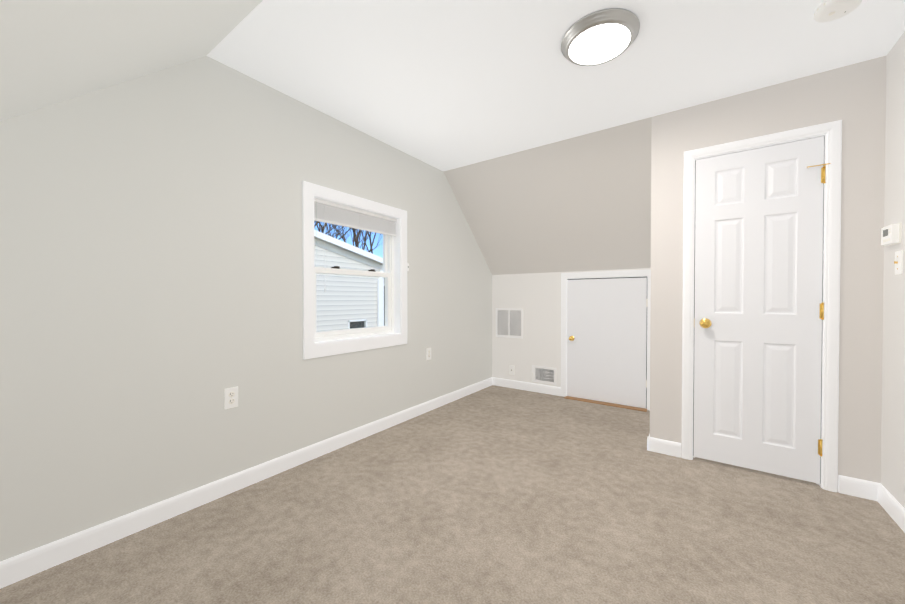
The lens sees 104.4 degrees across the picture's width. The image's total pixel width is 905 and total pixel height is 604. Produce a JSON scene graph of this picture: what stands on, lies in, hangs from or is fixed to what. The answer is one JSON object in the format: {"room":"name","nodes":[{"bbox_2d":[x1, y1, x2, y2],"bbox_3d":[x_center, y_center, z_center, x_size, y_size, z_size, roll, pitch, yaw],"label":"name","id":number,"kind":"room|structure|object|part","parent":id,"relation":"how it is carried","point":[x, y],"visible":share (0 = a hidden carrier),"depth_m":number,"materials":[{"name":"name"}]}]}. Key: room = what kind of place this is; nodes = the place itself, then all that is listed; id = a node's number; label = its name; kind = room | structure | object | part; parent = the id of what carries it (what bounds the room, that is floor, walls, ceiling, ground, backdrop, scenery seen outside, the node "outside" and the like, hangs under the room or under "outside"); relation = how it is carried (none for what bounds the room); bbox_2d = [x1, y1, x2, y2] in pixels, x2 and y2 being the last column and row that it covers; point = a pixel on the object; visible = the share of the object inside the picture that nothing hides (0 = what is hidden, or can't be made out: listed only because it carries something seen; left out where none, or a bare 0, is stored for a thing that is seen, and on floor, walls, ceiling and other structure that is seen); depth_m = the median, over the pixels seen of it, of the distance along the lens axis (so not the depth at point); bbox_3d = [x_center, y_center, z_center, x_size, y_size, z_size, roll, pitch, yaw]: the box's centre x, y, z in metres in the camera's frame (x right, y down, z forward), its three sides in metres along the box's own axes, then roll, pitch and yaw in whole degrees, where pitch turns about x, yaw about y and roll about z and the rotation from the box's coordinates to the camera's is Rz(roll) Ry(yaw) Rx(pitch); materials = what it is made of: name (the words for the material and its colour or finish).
{"room":"empty attic bedroom","nodes":[
{"label":"empty attic bedroom","id":0,"kind":"room"},
{"bbox_2d":[0,56,491,561],"bbox_3d":[-0.783,-0.129,2.659,0.001,2.410,4.445,0,1,35],"label":"wall","id":1,"kind":"structure","parent":0,"point":[151,278],"depth_m":1.80,"materials":[{"name":"grey paint"}]},
{"bbox_2d":[224,386,237,408],"bbox_3d":[-1.257,0.545,1.995,0.008,0.115,0.070,0,1,35],"label":"outlet","id":2,"kind":"object","parent":1,"relation":"attached to","point":[230,397],"visible":1,"depth_m":1.99,"materials":[{"name":"white plastic"}]},
{"bbox_2d":[0,377,491,588],"bbox_3d":[-0.778,1.027,2.668,0.014,0.097,4.445,0,1,35],"label":"baseboard","id":3,"kind":"structure","parent":1,"relation":"attached to","point":[19,567],"depth_m":1.81,"materials":[{"name":"white wood"}]},
{"bbox_2d":[302,181,406,358],"bbox_3d":[-0.771,-0.216,2.798,0.178,1.191,1.006,0,1,35],"label":"double-hung window","id":4,"kind":"structure","parent":1,"relation":"in","point":[325,211],"depth_m":2.73,"materials":[{"name":"white plastic"}]},
{"bbox_3d":[-0.799,-0.227,2.818,0.035,0.881,0.709,0,1,35],"label":"glass","id":5,"kind":"part","parent":4,"relation":"part of","materials":[{"name":"clear glass"}]},
{"bbox_2d":[426,348,430,359],"bbox_3d":[-0.230,0.507,3.436,0.008,0.115,0.070,0,1,35],"label":"outlet","id":6,"kind":"object","parent":1,"relation":"attached to","point":[428,353],"visible":1,"depth_m":3.43,"materials":[{"name":"white plastic"}]},
{"bbox_2d":[0,385,904,603],"bbox_3d":[0.959,1.089,1.431,4.278,0.001,4.445,0,1,35],"label":"floor","id":7,"kind":"structure","parent":0,"point":[492,494],"depth_m":1.66,"materials":[{"name":"carpet"}]},
{"bbox_2d":[564,396,646,411],"bbox_3d":[1.580,1.060,3.671,0.800,0.009,0.075,0,1,35],"label":"threshold","id":8,"kind":"object","parent":7,"relation":"on","point":[608,404],"visible":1,"depth_m":3.65,"materials":[{"name":"wood"}]},
{"bbox_2d":[443,117,651,274],"bbox_3d":[1.419,-0.835,3.176,2.978,1.010,1.035,0,1,35],"label":"ceiling","id":9,"kind":"structure","parent":0,"point":[581,203],"depth_m":3.36,"materials":[{"name":"grey paint"}]},
{"bbox_2d":[207,0,904,170],"bbox_3d":[1.033,-1.322,1.509,4.278,0.001,2.118,0,1,35],"label":"ceiling","id":10,"kind":"structure","parent":0,"point":[443,85],"depth_m":1.93,"materials":[{"name":"white paint"}]},
{"bbox_2d":[561,8,639,65],"bbox_3d":[0.733,-1.302,1.759,0.366,0.046,0.366,0,1,35],"label":"flush ceiling light","id":11,"kind":"object","parent":10,"relation":"attached to","point":[603,36],"visible":0.98,"depth_m":1.70,"materials":[{"name":"white glass"}]},
{"bbox_2d":[813,0,861,21],"bbox_3d":[1.701,-1.298,1.549,0.152,0.048,0.152,0,1,35],"label":"smoke detector","id":12,"kind":"object","parent":10,"relation":"attached to","point":[828,10],"visible":1,"depth_m":1.54,"materials":[{"name":"white plastic"}]},
{"bbox_2d":[492,268,650,386],"bbox_3d":[1.719,0.366,3.611,2.978,1.400,0.001,0,1,35],"label":"wall","id":13,"kind":"structure","parent":0,"point":[536,297],"depth_m":4.18,"materials":[{"name":"grey paint"}]},
{"bbox_2d":[496,308,522,338],"bbox_3d":[0.698,0.261,4.333,0.371,0.360,0.008,0,1,35],"label":"air vent","id":14,"kind":"object","parent":13,"relation":"in","point":[509,323],"visible":1,"depth_m":4.33,"materials":[{"name":"white metal"}]},
{"bbox_2d":[509,365,514,374],"bbox_3d":[0.729,0.837,4.317,0.070,0.115,0.008,0,1,35],"label":"wall jack","id":15,"kind":"object","parent":13,"relation":"attached to","point":[511,369],"visible":1,"depth_m":4.31,"materials":[{"name":"white plastic"}]},
{"bbox_2d":[492,377,560,395],"bbox_3d":[0.876,1.010,4.211,0.857,0.097,0.014,0,1,35],"label":"baseboard","id":16,"kind":"structure","parent":13,"relation":"attached to","point":[546,389],"depth_m":4.19,"materials":[{"name":"white wood"}]},
{"bbox_2d":[532,365,555,384],"bbox_3d":[1.058,0.847,4.077,0.295,0.195,0.016,0,1,35],"label":"air vent","id":17,"kind":"object","parent":13,"relation":"in","point":[543,374],"visible":1,"depth_m":4.08,"materials":[{"name":"white metal"}]},
{"bbox_2d":[561,270,650,410],"bbox_3d":[1.615,0.372,3.732,0.894,1.384,0.103,0,1,35],"label":"door frame","id":18,"kind":"structure","parent":13,"relation":"attached to","point":[614,274],"depth_m":3.76,"materials":[{"name":"white wood"}]},
{"bbox_2d":[567,277,647,408],"bbox_3d":[1.594,0.404,3.675,0.790,1.297,0.085,0,1,35],"label":"access door","id":19,"kind":"structure","parent":13,"relation":"in","point":[606,336],"depth_m":3.67,"materials":[{"name":"white wood"}]},
{"bbox_2d":[650,55,885,491],"bbox_3d":[1.882,-0.124,2.218,1.103,2.410,0.001,0,1,35],"label":"wall","id":20,"kind":"structure","parent":0,"point":[852,97],"depth_m":2.00,"materials":[{"name":"grey paint"}]},
{"bbox_2d":[647,434,655,450],"bbox_3d":[1.723,1.024,2.971,0.015,0.097,1.049,0,1,35],"label":"baseboard","id":21,"kind":"structure","parent":20,"relation":"attached to","point":[651,442],"depth_m":2.54,"materials":[{"name":"white wood"}]},
{"bbox_2d":[682,120,841,491],"bbox_3d":[1.924,0.025,2.250,0.746,2.110,0.132,0,1,35],"label":"door frame","id":22,"kind":"structure","parent":20,"relation":"attached to","point":[831,132],"depth_m":2.03,"materials":[{"name":"white wood"}]},
{"bbox_2d":[693,136,831,483],"bbox_3d":[1.902,0.050,2.194,0.645,2.022,0.102,0,1,35],"label":"closet door","id":23,"kind":"structure","parent":20,"relation":"in","point":[759,312],"depth_m":2.19,"materials":[{"name":"white wood"}]},
{"bbox_2d":[881,31,904,507],"bbox_3d":[1.691,-0.110,0.896,0.120,2.410,4.445,0,1,35],"label":"wall","id":24,"kind":"structure","parent":0,"point":[893,426],"depth_m":1.79,"materials":[{"name":"grey paint"}]},
{"bbox_2d":[864,480,904,526],"bbox_3d":[2.223,1.037,1.791,0.038,0.097,0.320,0,1,35],"label":"baseboard","id":25,"kind":"structure","parent":24,"relation":"attached to","point":[875,491],"depth_m":1.85,"materials":[{"name":"white wood"}]},
{"bbox_2d":[881,222,901,245],"bbox_3d":[2.238,-0.343,1.793,0.032,0.100,0.136,0,1,35],"label":"thermostat","id":26,"kind":"object","parent":24,"relation":"attached to","point":[890,234],"visible":0.96,"depth_m":1.75,"materials":[{"name":"white plastic"}]},
{"bbox_2d":[894,250,902,274],"bbox_3d":[2.216,-0.196,1.750,0.017,0.115,0.070,0,1,35],"label":"light switch","id":27,"kind":"object","parent":24,"relation":"attached to","point":[898,262],"visible":1,"depth_m":1.74,"materials":[{"name":"white plastic"}]},
{"bbox_2d":[900,505,904,532],"bbox_3d":[2.656,1.043,1.259,1.314,0.097,0.014,0,1,35],"label":"baseboard","id":28,"kind":"structure","parent":24,"relation":"attached to","point":[902,511],"depth_m":1.67,"materials":[{"name":"white wood"}]},
{"label":"outside","id":29,"kind":"structure","parent":0,"visible":0},
{"label":"ground","id":30,"kind":"structure","parent":29,"visible":0},
{"bbox_2d":[314,221,350,239],"bbox_3d":[-6.926,-3.593,18.215,8.998,15.595,9.825,0,1,35],"label":"tree","id":31,"kind":"object","parent":30,"relation":"on","point":[328,230],"depth_m":20.32,"materials":[{"name":"brown plant"}]},
{"bbox_2d":[320,223,375,251],"bbox_3d":[-3.862,-2.785,15.216,7.380,14.046,8.064,0,1,35],"label":"tree","id":32,"kind":"object","parent":30,"relation":"on","point":[355,235],"depth_m":13.62,"materials":[{"name":"brown plant"}]},
{"bbox_2d":[314,230,383,331],"bbox_3d":[-6.297,0.532,5.630,4.180,7.623,10.870,0,1,35],"label":"neighbor house","id":33,"kind":"structure","parent":30,"relation":"on","point":[354,292],"depth_m":7.82,"materials":[{"name":"grey"}]},
{"bbox_2d":[315,221,382,251],"bbox_3d":[-8.296,-4.830,26.122,11.906,17.894,11.933,0,1,35],"label":"tree","id":34,"kind":"object","parent":30,"relation":"on","point":[345,234],"depth_m":25.20,"materials":[{"name":"brown plant"}]},
{"bbox_2d":[335,227,372,253],"bbox_3d":[-3.218,-4.799,21.127,9.039,17.943,8.518,0,1,35],"label":"tree","id":35,"kind":"object","parent":30,"relation":"on","point":[369,237],"depth_m":20.54,"materials":[{"name":"brown plant"}]}
]}

